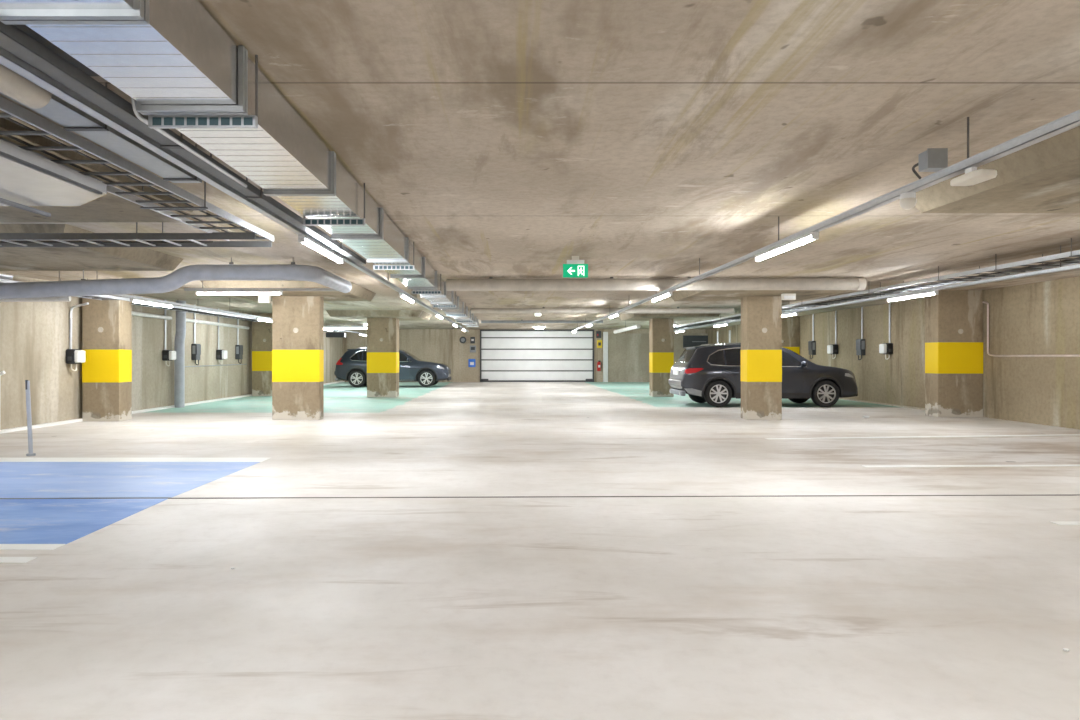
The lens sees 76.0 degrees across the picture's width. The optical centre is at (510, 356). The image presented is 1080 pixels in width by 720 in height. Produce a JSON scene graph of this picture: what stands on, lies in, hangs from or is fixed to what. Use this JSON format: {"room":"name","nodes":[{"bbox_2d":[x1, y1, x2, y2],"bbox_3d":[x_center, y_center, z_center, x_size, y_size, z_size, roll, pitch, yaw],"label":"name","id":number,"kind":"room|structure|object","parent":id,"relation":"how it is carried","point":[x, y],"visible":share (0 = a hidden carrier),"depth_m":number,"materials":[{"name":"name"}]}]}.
{"room":"parking garage","nodes":[
{"label":"parking garage","id":0,"kind":"room"},
{"bbox_2d":[0,273,342,429],"bbox_3d":[-8.545,-0.070,13.750,0.250,2.640,42.100,0,0,0],"label":"wall","id":1,"kind":"structure","parent":0,"point":[34,336],"depth_m":13.53,"materials":[{"name":"concrete"}]},
{"bbox_2d":[66,319,85,370],"bbox_3d":[-8.300,-0.230,13.155,0.240,0.999,0.270,0,0,0],"label":"charger","id":2,"kind":"object","parent":1,"relation":"attached to","point":[73,356],"visible":1,"depth_m":13.08,"materials":[{"name":"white plastic"}]},
{"bbox_2d":[69,302,88,317],"bbox_3d":[-8.187,-0.886,13.082,0.471,0.292,0.053,0,0,20],"label":"conduit","id":3,"kind":"object","parent":1,"relation":"attached to","point":[87,303],"visible":1,"depth_m":13.12,"materials":[{"name":"metal"}]},
{"bbox_2d":[0,224,182,270],"bbox_3d":[-6.535,-1.300,8.500,3.770,0.180,2.600,0,0,0],"label":"beam","id":4,"kind":"structure","parent":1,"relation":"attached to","point":[11,258],"depth_m":8.61,"materials":[{"name":"concrete"}]},
{"bbox_2d":[132,311,171,319],"bbox_3d":[-8.340,-0.960,15.400,0.090,0.110,3.001,0,0,0],"label":"pipe","id":5,"kind":"object","parent":1,"relation":"attached to","point":[133,312],"visible":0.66,"depth_m":15.94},
{"bbox_2d":[162,300,175,365],"bbox_3d":[-8.300,-0.580,16.755,0.240,1.619,0.270,0,0,0],"label":"charger","id":6,"kind":"object","parent":1,"relation":"attached to","point":[167,355],"visible":1,"depth_m":16.70,"materials":[{"name":"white plastic"}]},
{"bbox_2d":[0,381,344,433],"bbox_3d":[-8.370,1.225,13.750,0.100,0.050,41.500,0,0,0],"label":"baseboard","id":7,"kind":"structure","parent":1,"relation":"attached to","point":[234,397],"depth_m":15.21,"materials":[{"name":"white paint"}]},
{"bbox_2d":[191,305,200,364],"bbox_3d":[-8.348,-0.585,18.297,0.145,1.609,0.267,0,0,0],"label":"charger","id":8,"kind":"object","parent":1,"relation":"attached to","point":[195,348],"visible":1,"depth_m":18.25,"materials":[{"name":"grey plastic"}]},
{"bbox_2d":[185,364,245,366],"bbox_3d":[-8.405,0.240,19.750,0.024,0.044,4.300,0,0,0],"label":"conduit","id":9,"kind":"object","parent":1,"relation":"attached to","point":[230,364],"visible":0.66,"depth_m":19.53,"materials":[{"name":"grey plastic"}]},
{"bbox_2d":[186,318,249,328],"bbox_3d":[-8.340,-0.875,19.636,0.090,0.239,4.528,0,0,0],"label":"pipe","id":10,"kind":"object","parent":1,"relation":"attached to","point":[187,319],"visible":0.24,"depth_m":19.44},
{"bbox_2d":[216,317,227,364],"bbox_3d":[-8.300,-0.585,19.805,0.240,1.609,0.270,0,0,0],"label":"charger","id":11,"kind":"object","parent":1,"relation":"attached to","point":[220,354],"visible":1,"depth_m":19.71,"materials":[{"name":"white plastic"}]},
{"bbox_2d":[235,312,242,363],"bbox_3d":[-8.348,-0.590,21.197,0.145,1.599,0.267,0,0,0],"label":"charger","id":12,"kind":"object","parent":1,"relation":"attached to","point":[238,348],"visible":1,"depth_m":21.15,"materials":[{"name":"grey plastic"}]},
{"bbox_2d":[343,329,706,381],"bbox_3d":[0.690,-0.070,34.625,18.220,2.640,0.250,0,0,0],"label":"wall","id":13,"kind":"structure","parent":0,"point":[444,346],"depth_m":34.50,"materials":[{"name":"concrete"}]},
{"bbox_2d":[460,337,465,342],"bbox_3d":[-2.400,-0.850,34.445,0.340,0.340,0.110,0,0,0],"label":"wall siren","id":14,"kind":"structure","parent":13,"relation":"attached to","point":[462,339],"depth_m":34.40,"materials":[{"name":"grey plastic"}]},
{"bbox_2d":[468,359,474,366],"bbox_3d":[-1.950,0.300,34.482,0.350,0.400,0.036,0,0,0],"label":"wall sign","id":15,"kind":"object","parent":13,"relation":"attached to","point":[471,362],"visible":1,"depth_m":34.47,"materials":[{"name":"blue plastic"}]},
{"bbox_2d":[470,337,474,342],"bbox_3d":[-1.913,-0.838,34.435,0.225,0.325,0.130,0,0,0],"label":"control box","id":16,"kind":"object","parent":13,"relation":"attached to","point":[472,339],"visible":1,"depth_m":34.38,"materials":[{"name":"grey plastic"}]},
{"bbox_2d":[470,345,475,351],"bbox_3d":[-1.900,-0.400,34.435,0.300,0.350,0.130,0,0,0],"label":"control box","id":17,"kind":"object","parent":13,"relation":"attached to","point":[472,347],"visible":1,"depth_m":34.38,"materials":[{"name":"grey plastic"}]},
{"bbox_2d":[480,330,593,381],"bbox_3d":[1.300,-0.060,34.520,5.700,2.620,0.200,0,0,0],"label":"door","id":18,"kind":"structure","parent":13,"relation":"in","point":[505,355],"depth_m":34.53,"materials":[{"name":"white metal"}]},
{"bbox_2d":[596,331,600,337],"bbox_3d":[4.375,-1.125,34.440,0.250,0.350,0.120,0,0,0],"label":"control box","id":19,"kind":"object","parent":13,"relation":"attached to","point":[598,333],"visible":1,"depth_m":34.40,"materials":[{"name":"grey plastic"}]},
{"bbox_2d":[597,361,601,370],"bbox_3d":[4.404,0.438,34.393,0.218,0.520,0.214,0,0,0],"label":"fire extinguisher","id":20,"kind":"object","parent":13,"relation":"attached to","point":[599,364],"visible":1,"depth_m":34.32,"materials":[{"name":"red metal"}]},
{"bbox_2d":[597,340,601,347],"bbox_3d":[4.425,-0.650,34.482,0.250,0.400,0.036,0,0,0],"label":"wall sign","id":21,"kind":"object","parent":13,"relation":"attached to","point":[599,342],"visible":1,"depth_m":34.47,"materials":[{"name":"yellow plastic"}]},
{"bbox_2d":[603,332,607,381],"bbox_3d":[4.713,0.000,34.410,0.225,2.500,0.180,0,0,0],"label":"trim","id":22,"kind":"structure","parent":13,"relation":"attached to","point":[605,334],"depth_m":34.32,"materials":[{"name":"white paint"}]},
{"bbox_2d":[608,334,707,381],"bbox_3d":[7.312,0.040,34.440,4.975,2.420,0.120,0,0,0],"label":"wall","id":23,"kind":"structure","parent":13,"relation":"attached to","point":[628,354],"depth_m":34.38,"materials":[{"name":"concrete"}]},
{"bbox_2d":[683,335,707,346],"bbox_3d":[9.193,-0.760,34.345,1.246,0.623,0.070,0,0,0],"label":"air vent","id":24,"kind":"object","parent":13,"relation":"attached to","point":[688,340],"visible":0.8,"depth_m":34.32,"materials":[{"name":"grey plastic"}]},
{"bbox_2d":[0,382,1079,719],"bbox_3d":[0.690,1.375,13.750,18.820,0.250,42.100,0,0,0],"label":"floor","id":25,"kind":"structure","parent":0,"point":[784,607],"depth_m":4.20,"materials":[{"name":"concrete"}]},
{"bbox_2d":[0,557,37,562],"bbox_3d":[-5.625,1.248,4.245,5.350,0.004,0.110,0,0,0],"label":"floor marking","id":26,"kind":"object","parent":25,"relation":"on","point":[2,559],"visible":1,"depth_m":4.25,"materials":[{"name":"white paint"}]},
{"bbox_2d":[25,380,35,455],"bbox_3d":[-6.070,0.768,8.712,0.117,0.956,0.100,0,0,0],"label":"post","id":27,"kind":"object","parent":25,"relation":"on","point":[27,383],"visible":1,"depth_m":8.69,"materials":[{"name":"grey plastic"}]},
{"bbox_2d":[0,544,64,549],"bbox_3d":[-5.635,1.248,4.535,5.330,0.004,0.130,0,0,0],"label":"floor marking","id":28,"kind":"object","parent":25,"relation":"on","point":[2,546],"visible":1,"depth_m":4.54,"materials":[{"name":"white paint"}]},
{"bbox_2d":[0,498,167,544],"bbox_3d":[-5.635,1.248,5.339,5.330,0.004,1.478,0,0,0],"label":"paint","id":29,"kind":"object","parent":25,"relation":"on","point":[22,521],"visible":1,"depth_m":5.39,"materials":[{"name":"blue paint"}]},
{"bbox_2d":[82,294,131,420],"bbox_3d":[-7.970,-0.070,13.623,0.726,2.640,0.459,0,0,0],"label":"concrete pillar","id":30,"kind":"structure","parent":25,"relation":"on","point":[106,324],"depth_m":13.40,"materials":[{"name":"yellow paint"}]},
{"bbox_2d":[0,462,258,497],"bbox_3d":[-5.640,1.248,7.121,5.320,0.004,2.157,0,0,0],"label":"paint","id":31,"kind":"object","parent":25,"relation":"on","point":[17,479],"visible":1,"depth_m":7.08,"materials":[{"name":"blue paint"}]},
{"bbox_2d":[0,458,269,461],"bbox_3d":[-5.635,1.248,8.375,5.330,0.004,0.350,0,0,0],"label":"floor marking","id":32,"kind":"object","parent":25,"relation":"on","point":[1,459],"visible":1,"depth_m":8.39,"materials":[{"name":"white paint"}]},
{"bbox_2d":[174,301,185,407],"bbox_3d":[-8.210,-0.070,17.125,0.308,2.640,0.230,0,0,40],"label":"downpipe","id":33,"kind":"object","parent":25,"relation":"on","point":[179,343],"visible":1,"depth_m":17.05,"materials":[{"name":"grey plastic"}]},
{"bbox_2d":[252,313,271,395],"bbox_3d":[-7.855,-0.070,22.299,0.816,2.640,0.609,0,0,0],"label":"concrete pillar","id":34,"kind":"structure","parent":25,"relation":"on","point":[261,331],"depth_m":22.00,"materials":[{"name":"yellow paint"}]},
{"bbox_2d":[272,296,323,419],"bbox_3d":[-4.272,0.020,13.848,0.951,2.460,0.309,0,0,0],"label":"concrete pillar","id":35,"kind":"structure","parent":25,"relation":"on","point":[297,321],"depth_m":13.70,"materials":[{"name":"yellow paint"}]},
{"bbox_2d":[367,318,398,396],"bbox_3d":[-4.000,0.020,21.599,0.906,2.460,0.609,0,0,0],"label":"concrete pillar","id":36,"kind":"structure","parent":25,"relation":"on","point":[382,333],"depth_m":21.30,"materials":[{"name":"yellow paint"}]},
{"bbox_2d":[334,347,450,386],"bbox_3d":[-4.952,0.410,29.300,4.727,1.679,2.220,0,0,0],"label":"parked car","id":37,"kind":"object","parent":25,"relation":"on","point":[351,367],"visible":0.7,"depth_m":28.40,"materials":[{"name":"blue metal"}]},
{"bbox_2d":[0,494,1079,498],"bbox_3d":[0.690,1.248,6.164,18.023,0.004,0.024,0,0,-1],"label":"expansion joint","id":38,"kind":"object","parent":25,"relation":"on","point":[1065,494],"visible":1,"depth_m":6.16,"materials":[{"name":"grey concrete"}]},
{"bbox_2d":[649,319,673,396],"bbox_3d":[4.785,0.020,21.948,0.676,2.460,0.509,0,0,0],"label":"concrete pillar","id":39,"kind":"structure","parent":25,"relation":"on","point":[661,331],"depth_m":21.70,"materials":[{"name":"yellow paint"}]},
{"bbox_2d":[741,296,781,419],"bbox_3d":[5.035,0.020,13.899,0.696,2.460,0.409,0,0,0],"label":"concrete pillar","id":40,"kind":"structure","parent":25,"relation":"on","point":[761,316],"depth_m":13.70,"materials":[{"name":"yellow paint"}]},
{"bbox_2d":[669,342,857,406],"bbox_3d":[6.498,0.441,18.000,4.467,1.619,2.164,0,0,0],"label":"parked car","id":41,"kind":"object","parent":25,"relation":"on","point":[709,373],"visible":0.77,"depth_m":17.15,"materials":[{"name":"paint"}]},
{"bbox_2d":[684,368,702,373],"bbox_3d":[4.548,0.347,17.157,0.470,0.145,0.063,0,0,15],"label":"tail lamp","id":42,"kind":"object","parent":41,"relation":"attached to","point":[686,370],"depth_m":17.14,"materials":[{"name":"red plastic"}]},
{"bbox_2d":[801,361,807,366],"bbox_3d":[7.240,0.172,17.055,0.140,0.155,0.275,0,0,0],"label":"mirror","id":43,"kind":"object","parent":41,"relation":"attached to","point":[803,363],"depth_m":16.97,"materials":[{"name":"paint"}]},
{"bbox_2d":[782,316,799,354],"bbox_3d":[9.195,-0.070,23.648,1.196,2.640,0.509,0,0,0],"label":"concrete pillar","id":44,"kind":"structure","parent":25,"relation":"on","point":[790,325],"depth_m":23.40,"materials":[{"name":"yellow paint"}]},
{"bbox_2d":[765,434,1079,439],"bbox_3d":[6.801,1.248,10.825,5.849,0.004,0.169,0,0,-6],"label":"floor marking","id":45,"kind":"object","parent":25,"relation":"on","point":[1041,434],"visible":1,"depth_m":10.81,"materials":[{"name":"white paint"}]},
{"bbox_2d":[925,290,982,416],"bbox_3d":[9.320,-0.070,14.524,0.946,2.640,0.459,0,0,0],"label":"concrete pillar","id":46,"kind":"structure","parent":25,"relation":"on","point":[953,318],"depth_m":14.30,"materials":[{"name":"yellow paint"}]},
{"bbox_2d":[861,464,1079,466],"bbox_3d":[6.860,1.248,7.955,5.686,0.004,0.120,0,0,-2],"label":"floor marking","id":47,"kind":"object","parent":25,"relation":"on","point":[1053,464],"visible":1,"depth_m":7.92,"materials":[{"name":"white paint"}]},
{"bbox_2d":[1049,521,1079,524],"bbox_3d":[6.890,1.248,5.180,5.620,0.004,0.100,0,0,0],"label":"floor marking","id":48,"kind":"object","parent":25,"relation":"on","point":[1054,522],"visible":1,"depth_m":5.20,"materials":[{"name":"white paint"}]},
{"bbox_2d":[0,0,1079,328],"bbox_3d":[0.690,-1.540,13.750,18.820,0.300,42.100,0,0,0],"label":"ceiling","id":49,"kind":"structure","parent":0,"point":[504,139],"depth_m":4.20,"materials":[{"name":"concrete"}]},
{"bbox_2d":[0,274,13,279],"bbox_3d":[-6.600,-1.205,3.050,0.084,0.370,12.100,0,0,0],"label":"rail","id":50,"kind":"object","parent":49,"relation":"hanging from","point":[2,276],"visible":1,"depth_m":8.99,"materials":[{"name":"white metal"}]},
{"bbox_2d":[0,271,70,301],"bbox_3d":[-7.426,-1.085,10.100,1.737,0.610,0.100,0,0,-13],"label":"insulated pipe","id":51,"kind":"object","parent":49,"relation":"hanging from","point":[41,299],"visible":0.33,"depth_m":10.18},
{"bbox_2d":[0,139,106,216],"bbox_3d":[-3.500,-1.198,3.275,1.800,0.385,3.350,0,0,0],"label":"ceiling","id":52,"kind":"structure","parent":49,"relation":"hanging from","point":[27,178],"depth_m":4.22,"materials":[{"name":"concrete"}]},
{"bbox_2d":[14,25,99,75],"bbox_3d":[-1.837,-1.301,1.000,0.266,0.178,4.000,0,0,0],"label":"cable tray","id":53,"kind":"object","parent":49,"relation":"hanging from","point":[24,28],"visible":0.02,"depth_m":2.74,"materials":[{"name":"grey metal"}]},
{"bbox_2d":[0,118,197,221],"bbox_3d":[-4.225,-1.300,4.900,2.750,0.180,2.800,0,0,0],"label":"trim","id":54,"kind":"structure","parent":49,"relation":"attached to","point":[109,207],"depth_m":5.70,"materials":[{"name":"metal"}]},
{"bbox_2d":[0,83,201,182],"bbox_3d":[-2.155,-1.271,3.750,0.211,0.238,1.700,0,0,0],"label":"cable tray","id":55,"kind":"object","parent":49,"relation":"hanging from","point":[57,110],"visible":0.71,"depth_m":3.68,"materials":[{"name":"grey metal"}]},
{"bbox_2d":[0,64,51,108],"bbox_3d":[-2.120,-1.180,1.040,0.144,0.144,4.080,0,0,0],"label":"pipe","id":56,"kind":"object","parent":55,"relation":"attached to","point":[13,85],"visible":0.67,"depth_m":2.93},
{"bbox_2d":[0,222,271,246],"bbox_3d":[-5.325,-1.230,6.503,5.990,0.320,0.475,0,0,0],"label":"ladder","id":57,"kind":"object","parent":49,"relation":"hanging from","point":[6,239],"visible":0.9,"depth_m":6.28,"materials":[{"name":"metal"}]},
{"bbox_2d":[0,96,273,240],"bbox_3d":[-2.540,-1.254,2.875,0.500,0.272,7.750,0,0,0],"label":"cable tray","id":58,"kind":"object","parent":49,"relation":"hanging from","point":[37,125],"visible":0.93,"depth_m":4.32,"materials":[{"name":"metal"}]},
{"bbox_2d":[0,278,343,331],"bbox_3d":[-7.725,-1.239,19.000,0.510,0.302,24.000,0,0,0],"label":"cable tray","id":59,"kind":"object","parent":49,"relation":"hanging from","point":[98,297],"visible":0.48,"depth_m":16.04,"materials":[{"name":"metal"}]},
{"bbox_2d":[0,257,351,298],"bbox_3d":[-5.469,-1.068,10.446,5.671,0.604,2.111,0,0,0],"label":"drain pipe","id":60,"kind":"object","parent":49,"relation":"hanging from","point":[184,275],"visible":0.98,"depth_m":9.43,"materials":[{"name":"grey plastic"}]},
{"bbox_2d":[0,21,365,263],"bbox_3d":[-1.768,-1.241,3.600,0.108,0.298,9.200,0,0,0],"label":"cable tray","id":61,"kind":"object","parent":49,"relation":"hanging from","point":[13,40],"visible":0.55,"depth_m":3.09,"materials":[{"name":"metal"}]},
{"bbox_2d":[131,97,246,186],"bbox_3d":[-1.690,-1.236,3.720,0.020,0.312,1.360,0,0,0],"label":"conduit","id":62,"kind":"object","parent":49,"relation":"attached to","point":[133,101],"visible":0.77,"depth_m":3.56,"materials":[{"name":"metal"}]},
{"bbox_2d":[0,47,468,331],"bbox_3d":[-1.870,-1.240,13.500,0.084,0.300,33.000,0,0,0],"label":"rail","id":63,"kind":"object","parent":49,"relation":"hanging from","point":[7,59],"visible":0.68,"depth_m":3.52,"materials":[{"name":"grey metal"}]},
{"bbox_2d":[298,235,342,263],"bbox_3d":[-1.870,-1.057,6.860,0.060,0.066,1.420,0,0,0],"label":"tube light","id":64,"kind":"object","parent":63,"relation":"attached to","point":[304,239],"visible":1,"depth_m":6.67,"materials":[{"name":"white plastic"}]},
{"bbox_2d":[399,293,413,302],"bbox_3d":[-1.870,-1.057,12.410,0.060,0.066,1.420,0,0,0],"label":"tube light","id":65,"kind":"object","parent":63,"relation":"attached to","point":[402,295],"visible":1,"depth_m":12.19,"materials":[{"name":"white plastic"}]},
{"bbox_2d":[111,294,364,333],"bbox_3d":[-6.600,-1.205,20.425,0.084,0.370,21.150,0,0,0],"label":"rail","id":66,"kind":"object","parent":49,"relation":"hanging from","point":[125,295],"visible":0.41,"depth_m":14.46,"materials":[{"name":"grey metal"}]},
{"bbox_2d":[130,298,172,307],"bbox_3d":[-6.600,-0.987,12.710,0.060,0.066,1.420,0,0,0],"label":"tube light","id":67,"kind":"object","parent":66,"relation":"attached to","point":[131,299],"visible":1,"depth_m":12.61,"materials":[{"name":"white plastic"}]},
{"bbox_2d":[255,318,271,321],"bbox_3d":[-6.600,-0.987,18.610,0.060,0.066,1.420,0,0,0],"label":"tube light","id":68,"kind":"object","parent":66,"relation":"attached to","point":[259,319],"visible":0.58,"depth_m":18.33,"materials":[{"name":"white plastic"}]},
{"bbox_2d":[0,0,477,326],"bbox_3d":[-1.412,-1.220,11.975,0.493,0.340,26.006,0,0,0],"label":"ventilation duct","id":69,"kind":"object","parent":49,"relation":"hanging from","point":[181,69],"visible":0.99,"depth_m":3.15,"materials":[{"name":"silver metal"}]},
{"bbox_2d":[184,280,336,290],"bbox_3d":[-4.129,-1.255,11.700,2.798,0.270,0.060,0,0,0],"label":"rail","id":70,"kind":"object","parent":49,"relation":"hanging from","point":[202,288],"visible":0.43,"depth_m":11.67,"materials":[{"name":"grey metal"}]},
{"bbox_2d":[195,291,282,294],"bbox_3d":[-4.611,-1.087,11.700,1.460,0.066,0.060,0,0,0],"label":"tube light","id":71,"kind":"object","parent":70,"relation":"attached to","point":[196,292],"visible":1,"depth_m":11.67,"materials":[{"name":"white plastic"}]},
{"bbox_2d":[200,280,375,300],"bbox_3d":[-4.275,-1.300,13.750,2.650,0.180,2.700,0,0,0],"label":"beam","id":72,"kind":"structure","parent":49,"relation":"attached to","point":[357,293],"depth_m":12.47,"materials":[{"name":"concrete"}]},
{"bbox_2d":[258,295,270,302],"bbox_3d":[-4.716,-1.121,13.196,0.210,0.177,0.108,0,0,0],"label":"lamp","id":73,"kind":"object","parent":72,"relation":"attached to","point":[261,298],"visible":0.8,"depth_m":13.15,"materials":[{"name":"beige plastic"}]},
{"bbox_2d":[326,325,345,337],"bbox_3d":[-7.600,-1.120,30.000,0.800,0.540,0.400,0,0,0],"label":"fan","id":74,"kind":"object","parent":49,"relation":"hanging from","point":[329,334],"visible":0.93,"depth_m":29.80,"materials":[{"name":"black metal"}]},
{"bbox_2d":[324,326,366,326],"bbox_3d":[-5.500,-1.200,23.200,2.000,0.380,0.060,0,0,0],"label":"rail","id":75,"kind":"object","parent":49,"relation":"hanging from","point":[324,326],"visible":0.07,"depth_m":23.17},
{"bbox_2d":[324,327,366,328],"bbox_3d":[-5.571,-0.977,23.200,1.500,0.066,0.060,0,0,0],"label":"tube light","id":76,"kind":"object","parent":75,"relation":"attached to","point":[324,327],"visible":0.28,"depth_m":23.17,"materials":[{"name":"white plastic"}]},
{"bbox_2d":[326,310,431,320],"bbox_3d":[-4.075,-1.300,21.800,2.850,0.180,2.600,0,0,0],"label":"beam","id":77,"kind":"structure","parent":49,"relation":"attached to","point":[350,315],"depth_m":20.59,"materials":[{"name":"concrete"}]},
{"bbox_2d":[481,320,602,322],"bbox_3d":[1.150,-1.320,25.500,4.500,0.140,0.100,0,0,0],"label":"pipe","id":78,"kind":"object","parent":49,"relation":"hanging from","point":[482,321],"visible":1,"depth_m":25.46,"materials":[{"name":"grey plastic"}]},
{"bbox_2d":[563,256,587,277],"bbox_3d":[0.888,-1.242,9.500,0.344,0.296,0.060,0,0,0],"label":"exit sign","id":79,"kind":"object","parent":49,"relation":"hanging from","point":[574,268],"visible":1,"depth_m":9.49,"materials":[{"name":"green plastic"}]},
{"bbox_2d":[471,307,733,313],"bbox_3d":[2.510,-1.289,19.000,7.220,0.202,0.164,0,0,0],"label":"beam","id":80,"kind":"structure","parent":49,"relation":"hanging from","point":[473,310],"depth_m":18.94,"materials":[{"name":"beige concrete"}]},
{"bbox_2d":[613,321,640,333],"bbox_3d":[4.150,-1.160,24.950,0.140,0.460,5.100,0,0,0],"label":"tube light","id":81,"kind":"object","parent":49,"relation":"hanging from","point":[637,326],"visible":0.94,"depth_m":24.41,"materials":[{"name":"white plastic"}]},
{"bbox_2d":[446,277,865,290],"bbox_3d":[2.500,-1.275,12.000,7.240,0.250,0.234,0,0,0],"label":"beam","id":82,"kind":"structure","parent":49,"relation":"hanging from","point":[858,283],"depth_m":11.91,"materials":[{"name":"beige concrete"}]},
{"bbox_2d":[619,313,720,320],"bbox_3d":[4.950,-1.300,21.800,2.700,0.180,2.600,0,0,0],"label":"beam","id":83,"kind":"structure","parent":49,"relation":"attached to","point":[626,316],"depth_m":20.62,"materials":[{"name":"concrete"}]},
{"bbox_2d":[670,290,851,300],"bbox_3d":[4.875,-1.300,13.750,2.850,0.180,2.700,0,0,0],"label":"beam","id":84,"kind":"structure","parent":49,"relation":"attached to","point":[678,295],"depth_m":13.36,"materials":[{"name":"concrete"}]},
{"bbox_2d":[781,294,795,299],"bbox_3d":[5.309,-1.150,13.196,0.249,0.120,0.108,0,0,0],"label":"lamp","id":85,"kind":"object","parent":84,"relation":"attached to","point":[783,296],"visible":1,"depth_m":13.15,"materials":[{"name":"beige plastic"}]},
{"bbox_2d":[571,110,1079,331],"bbox_3d":[2.650,-1.240,13.500,0.084,0.300,33.000,0,0,0],"label":"rail","id":86,"kind":"object","parent":49,"relation":"hanging from","point":[1070,121],"visible":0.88,"depth_m":4.36,"materials":[{"name":"grey metal"}]},
{"bbox_2d":[609,313,619,318],"bbox_3d":[2.650,-1.057,17.710,0.060,0.066,1.420,0,0,0],"label":"tube light","id":87,"kind":"object","parent":86,"relation":"attached to","point":[616,314],"visible":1,"depth_m":17.57,"materials":[{"name":"white plastic"}]},
{"bbox_2d":[652,291,671,301],"bbox_3d":[2.650,-1.057,12.160,0.060,0.066,1.420,0,0,0],"label":"tube light","id":88,"kind":"object","parent":86,"relation":"attached to","point":[669,293],"visible":1,"depth_m":11.99,"materials":[{"name":"white plastic"}]},
{"bbox_2d":[755,232,818,261],"bbox_3d":[2.650,-1.057,6.710,0.060,0.066,1.420,0,0,0],"label":"tube light","id":89,"kind":"object","parent":86,"relation":"attached to","point":[811,236],"visible":1,"depth_m":6.54,"materials":[{"name":"white plastic"}]},
{"bbox_2d":[900,192,916,209],"bbox_3d":[2.650,-1.038,4.606,0.100,0.105,0.100,0,0,0],"label":"sensor","id":90,"kind":"object","parent":86,"relation":"attached to","point":[908,200],"visible":1,"depth_m":4.57,"materials":[{"name":"beige plastic"}]},
{"bbox_2d":[912,148,947,178],"bbox_3d":[2.565,-1.192,4.269,0.120,0.127,0.243,0,0,0],"label":"junction box","id":91,"kind":"object","parent":86,"relation":"on","point":[932,159],"visible":1,"depth_m":4.15,"materials":[{"name":"grey plastic"}]},
{"bbox_2d":[950,167,996,185],"bbox_3d":[2.705,-1.058,4.025,0.150,0.067,0.258,0,0,0],"label":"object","id":92,"kind":"object","parent":86,"relation":"attached to","point":[972,176],"visible":1,"depth_m":3.97,"materials":[{"name":"beige plastic"}]},
{"bbox_2d":[674,238,1079,329],"bbox_3d":[6.850,-1.279,15.000,0.660,0.222,32.000,0,0,0],"label":"cable tray","id":93,"kind":"object","parent":49,"relation":"hanging from","point":[875,292],"visible":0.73,"depth_m":10.93,"materials":[{"name":"metal"}]},
{"bbox_2d":[674,245,1079,331],"bbox_3d":[6.850,-1.230,14.000,0.084,0.320,34.000,0,0,0],"label":"rail","id":94,"kind":"object","parent":49,"relation":"hanging from","point":[1077,266],"visible":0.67,"depth_m":10.78,"materials":[{"name":"grey metal"}]},
{"bbox_2d":[714,323,728,326],"bbox_3d":[6.850,-1.037,22.510,0.060,0.066,1.420,0,0,0],"label":"tube light","id":95,"kind":"object","parent":94,"relation":"attached to","point":[725,324],"visible":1,"depth_m":22.37,"materials":[{"name":"white plastic"}]},
{"bbox_2d":[782,312,798,316],"bbox_3d":[6.850,-1.037,17.210,0.060,0.066,1.420,0,0,0],"label":"tube light","id":96,"kind":"object","parent":94,"relation":"attached to","point":[795,313],"visible":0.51,"depth_m":16.85,"materials":[{"name":"white plastic"}]},
{"bbox_2d":[887,291,938,301],"bbox_3d":[6.850,-1.037,11.810,0.060,0.066,1.420,0,0,0],"label":"tube light","id":97,"kind":"object","parent":94,"relation":"attached to","point":[929,293],"visible":1,"depth_m":11.72,"materials":[{"name":"white plastic"}]},
{"bbox_2d":[915,126,1079,212],"bbox_3d":[4.825,-1.300,4.500,2.950,0.180,2.800,0,0,0],"label":"beam","id":98,"kind":"structure","parent":49,"relation":"attached to","point":[1043,176],"depth_m":5.01,"materials":[{"name":"concrete"}]},
{"bbox_2d":[707,276,1079,429],"bbox_3d":[9.925,-0.070,13.750,0.250,2.640,42.100,0,0,0],"label":"wall","id":99,"kind":"structure","parent":0,"point":[1038,318],"depth_m":13.87,"materials":[{"name":"beige concrete"}]},
{"bbox_2d":[808,314,815,358],"bbox_3d":[9.727,-0.660,22.297,0.145,1.459,0.267,0,0,0],"label":"charger","id":100,"kind":"object","parent":99,"relation":"attached to","point":[811,344],"visible":0.99,"depth_m":22.24,"materials":[{"name":"grey plastic"}]},
{"bbox_2d":[827,311,837,358],"bbox_3d":[9.680,-0.665,20.755,0.240,1.449,0.270,0,0,0],"label":"charger","id":101,"kind":"object","parent":99,"relation":"attached to","point":[832,349],"visible":1,"depth_m":20.73,"materials":[{"name":"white plastic"}]},
{"bbox_2d":[856,307,864,359],"bbox_3d":[9.727,-0.650,19.197,0.145,1.479,0.267,0,0,0],"label":"charger","id":102,"kind":"object","parent":99,"relation":"attached to","point":[860,343],"visible":1,"depth_m":19.17,"materials":[{"name":"grey plastic"}]},
{"bbox_2d":[839,398,924,409],"bbox_3d":[9.770,1.232,18.900,0.060,0.035,8.200,0,0,0],"label":"baseboard","id":103,"kind":"structure","parent":99,"relation":"attached to","point":[839,398],"depth_m":18.03,"materials":[{"name":"concrete"}]},
{"bbox_2d":[879,303,892,359],"bbox_3d":[9.680,-0.660,17.805,0.240,1.459,0.270,0,0,0],"label":"charger","id":104,"kind":"object","parent":99,"relation":"attached to","point":[885,348],"visible":1,"depth_m":17.76,"materials":[{"name":"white plastic"}]},
{"bbox_2d":[982,301,1079,356],"bbox_3d":[9.728,-0.570,8.569,0.140,1.136,11.138,0,0,0],"label":"conduit","id":105,"kind":"object","parent":99,"relation":"attached to","point":[987,303],"visible":1,"depth_m":13.59,"materials":[{"name":"metal"}]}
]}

